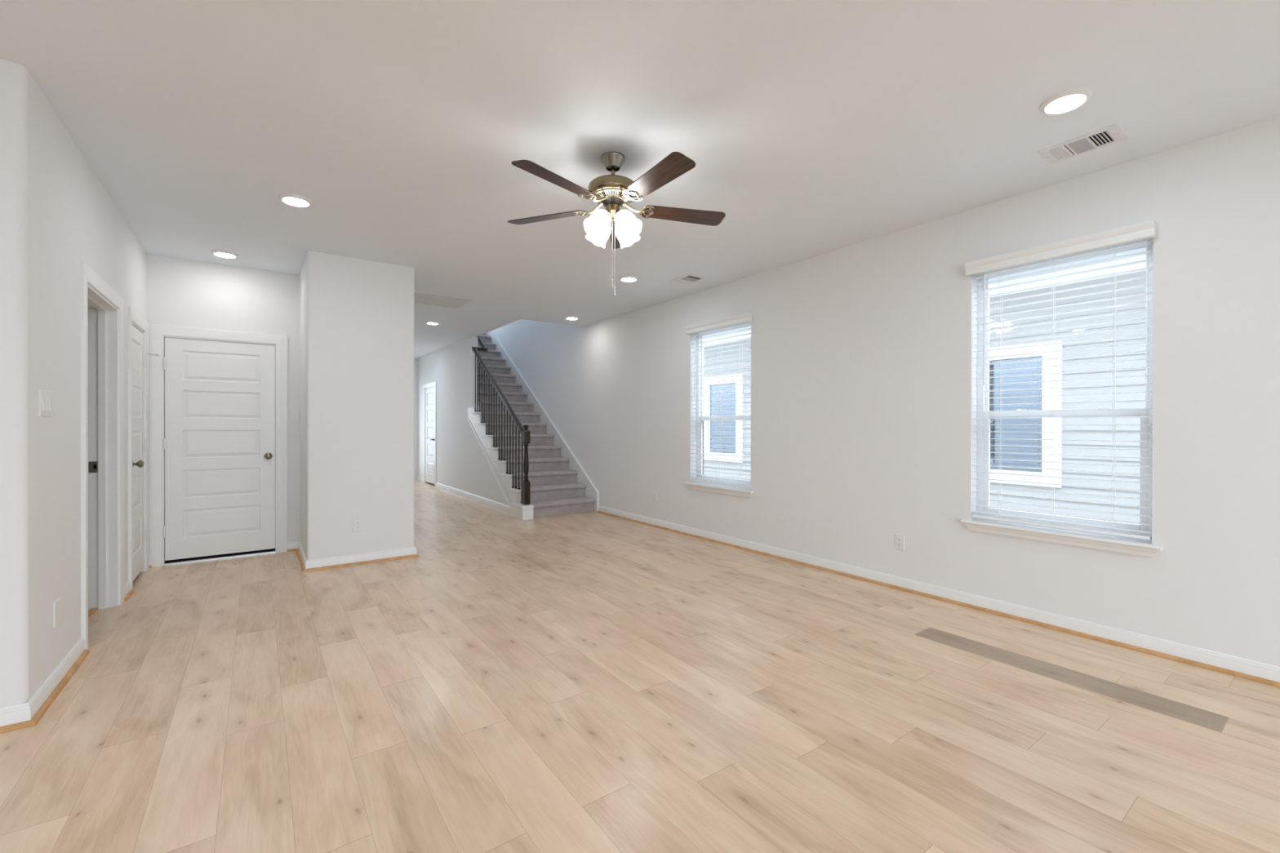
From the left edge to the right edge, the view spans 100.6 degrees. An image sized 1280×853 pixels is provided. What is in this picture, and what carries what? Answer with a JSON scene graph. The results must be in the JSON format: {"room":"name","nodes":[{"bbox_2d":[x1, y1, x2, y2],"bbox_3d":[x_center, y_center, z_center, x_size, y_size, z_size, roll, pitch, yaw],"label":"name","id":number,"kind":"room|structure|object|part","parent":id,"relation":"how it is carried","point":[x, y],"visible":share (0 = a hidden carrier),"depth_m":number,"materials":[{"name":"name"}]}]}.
{"room":"empty living room","nodes":[
{"label":"empty living room","id":0,"kind":"room"},
{"bbox_2d":[0,58,146,708],"bbox_3d":[-5.386,-0.131,2.016,4.820,2.740,3.002,0,0,-36],"label":"wall","id":1,"kind":"structure","parent":0,"point":[56,215],"depth_m":2.36,"materials":[{"name":"white paint"}]},
{"bbox_2d":[0,637,89,733],"bbox_3d":[-4.732,1.197,1.139,4.853,0.090,0.871,0,0,-36],"label":"baseboard","id":2,"kind":"structure","parent":1,"relation":"attached to","point":[27,714],"depth_m":2.34,"materials":[{"name":"white wood"}]},
{"bbox_2d":[39,389,53,417],"bbox_3d":[-2.693,-0.104,2.410,0.010,0.118,0.165,0,0,-36],"label":"light switch","id":3,"kind":"object","parent":1,"relation":"attached to","point":[45,397],"visible":1,"depth_m":2.39,"materials":[{"name":"white plastic"}]},
{"bbox_2d":[53,596,62,627],"bbox_3d":[-2.795,0.890,2.549,0.006,0.118,0.116,0,0,-36],"label":"blank plate","id":4,"kind":"object","parent":1,"relation":"attached to","point":[57,605],"visible":1,"depth_m":2.54,"materials":[{"name":"white plastic"}]},
{"bbox_2d":[80,262,124,649],"bbox_3d":[-3.400,0.169,3.277,0.160,2.136,1.036,0,0,-36],"label":"door frame","id":5,"kind":"structure","parent":1,"relation":"in","point":[102,308],"depth_m":3.59,"materials":[{"name":"white wood"}]},
{"bbox_3d":[-3.689,0.274,3.581,0.042,0.075,0.003,0,0,-36],"label":"strike plate","id":6,"kind":"part","parent":5,"relation":"part of","materials":[{"name":"silver metal"}]},
{"bbox_2d":[124,580,134,601],"bbox_3d":[-3.724,1.190,3.861,0.033,0.090,0.268,0,0,-36],"label":"baseboard","id":7,"kind":"structure","parent":1,"relation":"attached to","point":[128,592],"depth_m":3.86,"materials":[{"name":"white wood"}]},
{"bbox_3d":[-3.718,1.225,3.865,0.020,0.020,0.268,0,0,-36],"label":"shoe molding","id":8,"kind":"part","parent":7,"relation":"part of","materials":[{"name":"brown wood"}]},
{"bbox_2d":[128,306,158,589],"bbox_3d":[-4.067,0.170,4.260,0.228,2.127,0.798,0,0,-36],"label":"door","id":9,"kind":"structure","parent":1,"relation":"in","point":[138,327],"depth_m":4.31,"materials":[{"name":"white wood"}]},
{"bbox_3d":[-4.062,0.206,4.263,0.035,1.991,0.592,0,0,-36],"label":"panel","id":10,"kind":"part","parent":9,"relation":"part of","materials":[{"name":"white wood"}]},
{"bbox_3d":[-3.883,0.289,4.106,0.067,0.060,0.060,0,0,-36],"label":"knob","id":11,"kind":"part","parent":9,"relation":"part of","materials":[{"name":"silver metal"}]},
{"bbox_2d":[146,253,299,542],"bbox_3d":[-3.894,-0.138,5.029,1.125,2.740,0.140,0,0,-36],"label":"wall","id":12,"kind":"structure","parent":0,"point":[181,292],"depth_m":5.01,"materials":[{"name":"white paint"}]},
{"bbox_2d":[148,324,287,567],"bbox_3d":[-3.912,0.170,4.977,1.010,2.125,0.205,0,0,-36],"label":"door","id":13,"kind":"structure","parent":12,"relation":"in","point":[218,399],"depth_m":4.93,"materials":[{"name":"white wood"}]},
{"bbox_3d":[-3.926,1.225,4.997,0.814,0.014,0.142,0,0,-36],"label":"sill","id":14,"kind":"part","parent":13,"relation":"part of","materials":[{"name":"black metal"}]},
{"bbox_3d":[-3.588,0.287,5.126,0.060,0.060,0.067,0,0,-36],"label":"knob","id":15,"kind":"part","parent":13,"relation":"part of","materials":[{"name":"silver metal"}]},
{"bbox_2d":[289,409,299,421],"bbox_3d":[-3.429,-0.110,5.272,0.075,0.118,0.010,0,0,-36],"label":"light switch","id":16,"kind":"object","parent":12,"relation":"attached to","point":[294,414],"visible":1,"depth_m":5.27,"materials":[{"name":"white plastic"}]},
{"bbox_2d":[299,250,414,559],"bbox_3d":[-4.621,-0.147,7.744,0.871,2.740,7.271,0,0,-36],"label":"wall","id":17,"kind":"structure","parent":0,"point":[357,316],"depth_m":4.79,"materials":[{"name":"white paint"}]},
{"bbox_2d":[287,541,419,572],"bbox_3d":[-4.643,1.178,7.712,1.011,0.090,7.303,0,0,-36],"label":"baseboard","id":18,"kind":"structure","parent":17,"relation":"attached to","point":[306,565],"depth_m":4.79,"materials":[{"name":"white wood"}]},
{"bbox_2d":[352,517,362,531],"bbox_3d":[-2.535,0.882,4.765,0.075,0.118,0.007,0,0,-36],"label":"wall outlet","id":19,"kind":"object","parent":17,"relation":"attached to","point":[357,522],"visible":1,"depth_m":4.76,"materials":[{"name":"white plastic"}]},
{"bbox_2d":[414,358,417,480],"bbox_3d":[-5.324,-0.159,11.793,2.824,2.740,0.120,0,0,-36],"label":"wall","id":20,"kind":"structure","parent":0,"point":[415,359],"depth_m":11.93,"materials":[{"name":"white paint"}]},
{"bbox_2d":[417,336,513,505],"bbox_3d":[-3.301,-0.151,9.682,0.110,2.740,5.670,0,0,-36],"label":"wall","id":21,"kind":"structure","parent":0,"point":[459,451],"depth_m":9.58,"materials":[{"name":"white paint"}]},
{"bbox_2d":[417,475,422,482],"bbox_3d":[-4.850,1.167,11.726,0.014,0.090,0.550,0,0,-36],"label":"baseboard","id":22,"kind":"structure","parent":21,"relation":"attached to","point":[419,478],"depth_m":11.73,"materials":[{"name":"white wood"}]},
{"bbox_2d":[422,381,436,486],"bbox_3d":[-4.368,0.151,11.115,0.165,2.126,0.982,0,0,-36],"label":"door","id":23,"kind":"structure","parent":21,"relation":"in","point":[429,389],"depth_m":11.13,"materials":[{"name":"white wood"}]},
{"bbox_3d":[-4.373,0.188,11.112,0.035,1.983,0.766,0,0,-36],"label":"panel","id":24,"kind":"part","parent":23,"relation":"part of","materials":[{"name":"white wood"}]},
{"bbox_2d":[435,482,510,512],"bbox_3d":[-2.900,1.177,9.021,0.014,0.090,4.120,0,0,-36],"label":"baseboard","id":25,"kind":"structure","parent":21,"relation":"attached to","point":[486,501],"depth_m":8.72,"materials":[{"name":"white wood"}]},
{"bbox_2d":[0,480,1279,852],"bbox_3d":[-3.378,1.238,3.165,9.999,0.001,18.959,0,0,-36],"label":"floor","id":26,"kind":"structure","parent":0,"point":[593,682],"depth_m":2.21,"materials":[{"name":"brown wood"}]},
{"bbox_2d":[467,330,599,520],"bbox_3d":[-2.482,-0.577,9.244,1.192,3.596,4.895,0,0,-36],"label":"staircase","id":27,"kind":"structure","parent":26,"relation":"on","point":[560,485],"depth_m":8.27,"materials":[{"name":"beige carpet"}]},
{"bbox_3d":[-2.384,0.411,8.293,0.028,1.443,1.860,0,0,-36],"label":"stringer molding","id":28,"kind":"part","parent":27,"relation":"part of","materials":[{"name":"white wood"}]},
{"bbox_2d":[471,335,530,505],"bbox_3d":[-2.752,-0.994,8.981,0.256,4.056,4.611,0,0,-32],"label":"stair railing","id":29,"kind":"object","parent":27,"relation":"on","point":[526,433],"visible":0.91,"depth_m":7.70,"materials":[{"name":"black metal"}]},
{"bbox_3d":[-2.784,-1.437,9.004,0.255,3.169,4.528,0,0,-36],"label":"handrail","id":30,"kind":"part","parent":29,"relation":"part of","materials":[{"name":"brown wood"}]},
{"bbox_3d":[-1.521,0.889,7.089,0.081,0.304,0.081,0,0,-36],"label":"newel post","id":31,"kind":"part","parent":29,"relation":"part of","materials":[{"name":"brown wood"}]},
{"bbox_2d":[914,627,1227,732],"bbox_3d":[2.080,1.245,2.723,0.190,0.001,1.242,0,0,-36],"label":"plank","id":32,"kind":"object","parent":26,"relation":"on","point":[1212,721],"visible":1,"depth_m":2.58,"materials":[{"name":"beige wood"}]},
{"bbox_2d":[0,0,1279,358],"bbox_3d":[-3.329,-1.777,3.153,9.690,0.550,16.420,0,0,-36],"label":"ceiling","id":33,"kind":"structure","parent":0,"point":[816,127],"depth_m":2.56,"materials":[{"name":"white paint"}]},
{"bbox_2d":[210,249,239,257],"bbox_3d":[-3.612,-1.495,4.621,0.192,0.023,0.192,0,0,-36],"label":"recessed light","id":34,"kind":"object","parent":33,"relation":"in","point":[225,254],"visible":1,"depth_m":4.58,"materials":[{"name":"white plastic"}]},
{"bbox_2d":[278,193,312,207],"bbox_3d":[-2.277,-1.490,3.512,0.192,0.023,0.192,0,0,-36],"label":"recessed light","id":35,"kind":"object","parent":33,"relation":"in","point":[296,200],"visible":1,"depth_m":3.48,"materials":[{"name":"white"}]},
{"bbox_2d":[425,320,439,324],"bbox_3d":[-3.021,-1.503,7.729,0.192,0.023,0.192,0,0,-36],"label":"recessed light","id":36,"kind":"object","parent":33,"relation":"in","point":[431,322],"visible":1,"depth_m":7.68,"materials":[{"name":"white"}]},
{"bbox_2d":[414,290,474,308],"bbox_3d":[-2.462,-1.506,6.307,0.785,0.008,0.610,0,0,-36],"label":"ceiling vent","id":37,"kind":"object","parent":33,"relation":"in","point":[422,298],"visible":0.69,"depth_m":6.31,"materials":[{"name":"white"}]},
{"bbox_2d":[564,315,578,319],"bbox_3d":[-0.944,-1.500,7.357,0.192,0.023,0.192,0,0,-36],"label":"recessed light","id":38,"kind":"object","parent":33,"relation":"in","point":[570,317],"visible":1,"depth_m":7.30,"materials":[{"name":"white plastic"}]},
{"bbox_2d":[507,151,725,296],"bbox_3d":[-0.130,-1.113,2.918,1.280,0.769,1.237,0,0,-36],"label":"ceiling fan","id":39,"kind":"object","parent":33,"relation":"hanging from","point":[612,191],"visible":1,"depth_m":2.88,"materials":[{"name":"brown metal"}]},
{"bbox_3d":[-0.540,-1.222,3.103,0.492,0.006,0.136,0,12,21],"label":"fan blade","id":40,"kind":"part","parent":39,"relation":"part of","materials":[{"name":"brown wood"}]},
{"bbox_3d":[-0.410,-1.220,2.631,0.136,0.006,0.492,15,10,38],"label":"fan blade","id":41,"kind":"part","parent":39,"relation":"part of","materials":[{"name":"brown wood"}]},
{"bbox_3d":[-0.218,-1.113,2.883,0.128,0.140,0.128,0,-41,42],"label":"lamp shade","id":42,"kind":"part","parent":39,"relation":"part of","materials":[{"name":"white glass"}]},
{"bbox_3d":[-0.225,-1.113,3.024,0.128,0.140,0.128,0,41,-48],"label":"lamp shade","id":43,"kind":"part","parent":39,"relation":"part of","materials":[{"name":"white glass"}]},
{"bbox_3d":[-0.132,-1.222,3.372,0.136,0.006,0.492,-12,0,3],"label":"fan blade","id":44,"kind":"part","parent":39,"relation":"part of","materials":[{"name":"brown wood"}]},
{"bbox_3d":[-0.084,-1.113,3.031,0.128,0.140,0.128,0,41,42],"label":"lamp shade","id":45,"kind":"part","parent":39,"relation":"part of","materials":[{"name":"white glass"}]},
{"bbox_3d":[-0.076,-1.113,2.890,0.128,0.140,0.128,0,-41,-48],"label":"lamp shade","id":46,"kind":"part","parent":39,"relation":"part of","materials":[{"name":"white glass"}]},
{"bbox_3d":[0.079,-1.220,2.610,0.136,0.006,0.492,14,-8,-33],"label":"fan blade","id":47,"kind":"part","parent":39,"relation":"part of","materials":[{"name":"brown wood"}]},
{"bbox_3d":[0.250,-1.221,3.068,0.492,0.006,0.136,0,-12,-15],"label":"fan blade","id":48,"kind":"part","parent":39,"relation":"part of","materials":[{"name":"brown wood"}]},
{"bbox_2d":[619,275,638,281],"bbox_3d":[-0.114,-1.493,5.382,0.192,0.023,0.192,0,0,-36],"label":"recessed light","id":49,"kind":"object","parent":33,"relation":"in","point":[628,277],"visible":1,"depth_m":5.33,"materials":[{"name":"white plastic"}]},
{"bbox_2d":[671,273,707,284],"bbox_3d":[0.498,-1.500,5.411,0.230,0.009,0.305,0,0,-36],"label":"ceiling vent","id":50,"kind":"object","parent":33,"relation":"in","point":[689,278],"visible":1,"depth_m":5.39,"materials":[{"name":"white metal"}]},
{"bbox_2d":[1039,87,1093,114],"bbox_3d":[1.949,-1.483,2.433,0.192,0.023,0.192,0,0,-36],"label":"recessed light","id":51,"kind":"object","parent":33,"relation":"in","point":[1066,100],"visible":1,"depth_m":2.40,"materials":[{"name":"white plastic"}]},
{"bbox_2d":[1036,124,1128,164],"bbox_3d":[2.343,-1.490,2.818,0.220,0.009,0.330,0,0,-36],"label":"ceiling vent","id":52,"kind":"object","parent":33,"relation":"in","point":[1111,135],"visible":1,"depth_m":2.80,"materials":[{"name":"white metal"}]},
{"bbox_2d":[493,115,1279,666],"bbox_3d":[0.672,-1.614,6.038,0.175,5.704,16.420,0,0,-36],"label":"wall","id":53,"kind":"structure","parent":0,"point":[863,355],"depth_m":3.73,"materials":[{"name":"white paint"}]},
{"bbox_2d":[652,492,656,502],"bbox_3d":[0.178,0.872,6.570,0.007,0.118,0.075,0,0,-36],"label":"wall outlet","id":54,"kind":"object","parent":53,"relation":"attached to","point":[654,494],"visible":1,"depth_m":6.57,"materials":[{"name":"white plastic"}]},
{"bbox_2d":[684,322,754,497],"bbox_3d":[0.884,-0.191,5.695,0.215,1.807,1.000,0,0,-36],"label":"window","id":55,"kind":"structure","parent":53,"relation":"in","point":[704,486],"depth_m":5.95,"materials":[{"name":"white plastic"}]},
{"bbox_3d":[0.967,0.250,5.756,0.006,0.699,0.842,0,0,-36],"label":"screen frame","id":56,"kind":"part","parent":55,"relation":"part of","materials":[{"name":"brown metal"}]},
{"bbox_2d":[684,312,751,488],"bbox_3d":[0.833,-0.254,5.658,0.122,1.745,0.945,0,0,-36],"label":"window blind","id":57,"kind":"object","parent":55,"relation":"attached to","point":[743,318],"visible":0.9,"depth_m":5.63,"materials":[{"name":"white plastic"}]},
{"bbox_3d":[0.861,-0.224,5.678,0.053,1.662,0.002,0,0,-36],"label":"ladder cord","id":58,"kind":"part","parent":57,"relation":"part of","materials":[{"name":"white fabric"}]},
{"bbox_3d":[0.860,0.608,5.680,0.050,0.020,0.901,0,0,-36],"label":"rail","id":59,"kind":"part","parent":57,"relation":"part of","materials":[{"name":"white plastic"}]},
{"bbox_3d":[0.854,0.647,5.676,0.144,0.024,1.000,0,0,-36],"label":"sill","id":60,"kind":"part","parent":55,"relation":"part of","materials":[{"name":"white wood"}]},
{"bbox_3d":[0.932,0.244,5.731,0.026,0.711,0.842,0,0,-36],"label":"sash","id":61,"kind":"part","parent":55,"relation":"part of","materials":[{"name":"white plastic"}]},
{"bbox_3d":[0.956,-0.564,5.745,0.022,0.989,0.842,0,0,-36],"label":"sash","id":62,"kind":"part","parent":55,"relation":"part of","materials":[{"name":"white plastic"}]},
{"bbox_2d":[894,533,904,551],"bbox_3d":[1.986,0.884,4.063,0.007,0.118,0.075,0,0,-36],"label":"wall outlet","id":63,"kind":"object","parent":53,"relation":"attached to","point":[899,539],"visible":1,"depth_m":4.06,"materials":[{"name":"white plastic"}]},
{"bbox_2d":[597,506,1279,687],"bbox_3d":[2.361,1.198,3.522,0.033,0.090,10.145,0,0,-36],"label":"baseboard","id":64,"kind":"structure","parent":53,"relation":"attached to","point":[1265,673],"depth_m":3.42,"materials":[{"name":"white wood"}]},
{"bbox_2d":[960,239,1162,557],"bbox_3d":[2.595,-0.182,3.321,0.215,1.807,1.000,0,0,-36],"label":"window","id":65,"kind":"structure","parent":53,"relation":"in","point":[1120,544],"depth_m":3.27,"materials":[{"name":"white plastic"}]},
{"bbox_2d":[964,219,1156,540],"bbox_3d":[2.544,-0.245,3.284,0.122,1.745,0.945,0,0,-36],"label":"window blind","id":66,"kind":"object","parent":65,"relation":"attached to","point":[1146,230],"visible":0.93,"depth_m":3.23,"materials":[{"name":"white plastic"}]},
{"bbox_3d":[2.402,-0.216,3.540,0.053,1.662,0.002,0,0,-36],"label":"ladder cord","id":67,"kind":"part","parent":66,"relation":"part of","materials":[{"name":"white fabric"}]},
{"bbox_3d":[2.572,-0.215,3.305,0.053,1.662,0.002,0,0,-36],"label":"ladder cord","id":68,"kind":"part","parent":66,"relation":"part of","materials":[{"name":"white fabric"}]},
{"bbox_3d":[2.571,0.617,3.307,0.050,0.020,0.901,0,0,-36],"label":"rail","id":69,"kind":"part","parent":66,"relation":"part of","materials":[{"name":"white plastic"}]},
{"bbox_3d":[2.741,-0.214,3.069,0.053,1.662,0.002,0,0,-36],"label":"ladder cord","id":70,"kind":"part","parent":66,"relation":"part of","materials":[{"name":"white fabric"}]},
{"bbox_3d":[2.565,0.656,3.303,0.144,0.024,1.000,0,0,-36],"label":"sill","id":71,"kind":"part","parent":65,"relation":"part of","materials":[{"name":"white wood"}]},
{"bbox_3d":[2.643,0.253,3.358,0.026,0.711,0.842,0,0,-36],"label":"sash","id":72,"kind":"part","parent":65,"relation":"part of","materials":[{"name":"white plastic"}]},
{"bbox_3d":[2.667,-0.555,3.372,0.022,0.989,0.842,0,0,-36],"label":"sash","id":73,"kind":"part","parent":65,"relation":"part of","materials":[{"name":"white plastic"}]},
{"label":"outside","id":74,"kind":"structure","parent":0,"visible":0},
{"bbox_3d":[10.930,1.598,14.051,25.835,0.150,60.000,0,0,-36],"label":"yard","id":75,"kind":"structure","parent":74,"visible":0},
{"bbox_2d":[703,248,1146,540],"bbox_3d":[5.556,-1.063,7.084,4.700,5.200,21.400,0,0,-36],"label":"neighbouring house","id":76,"kind":"structure","parent":75,"relation":"on","point":[1130,372],"depth_m":5.70,"materials":[{"name":"grey"}]},
{"bbox_3d":[1.552,-0.149,9.859,0.050,1.277,0.740,0,0,-36],"label":"frame","id":77,"kind":"part","parent":76,"relation":"part of","materials":[{"name":"white plastic"}]},
{"bbox_3d":[1.507,-0.149,9.827,0.060,1.577,1.040,0,0,-36],"label":"window trim","id":78,"kind":"part","parent":76,"relation":"part of","materials":[{"name":"white"}]},
{"bbox_3d":[4.198,-0.135,6.096,0.060,1.577,1.040,0,0,-36],"label":"window trim","id":79,"kind":"part","parent":76,"relation":"part of","materials":[{"name":"white"}]},
{"bbox_3d":[4.242,-0.136,6.128,0.050,1.277,0.740,0,0,-36],"label":"frame","id":80,"kind":"part","parent":76,"relation":"part of","materials":[{"name":"white plastic"}]}
]}

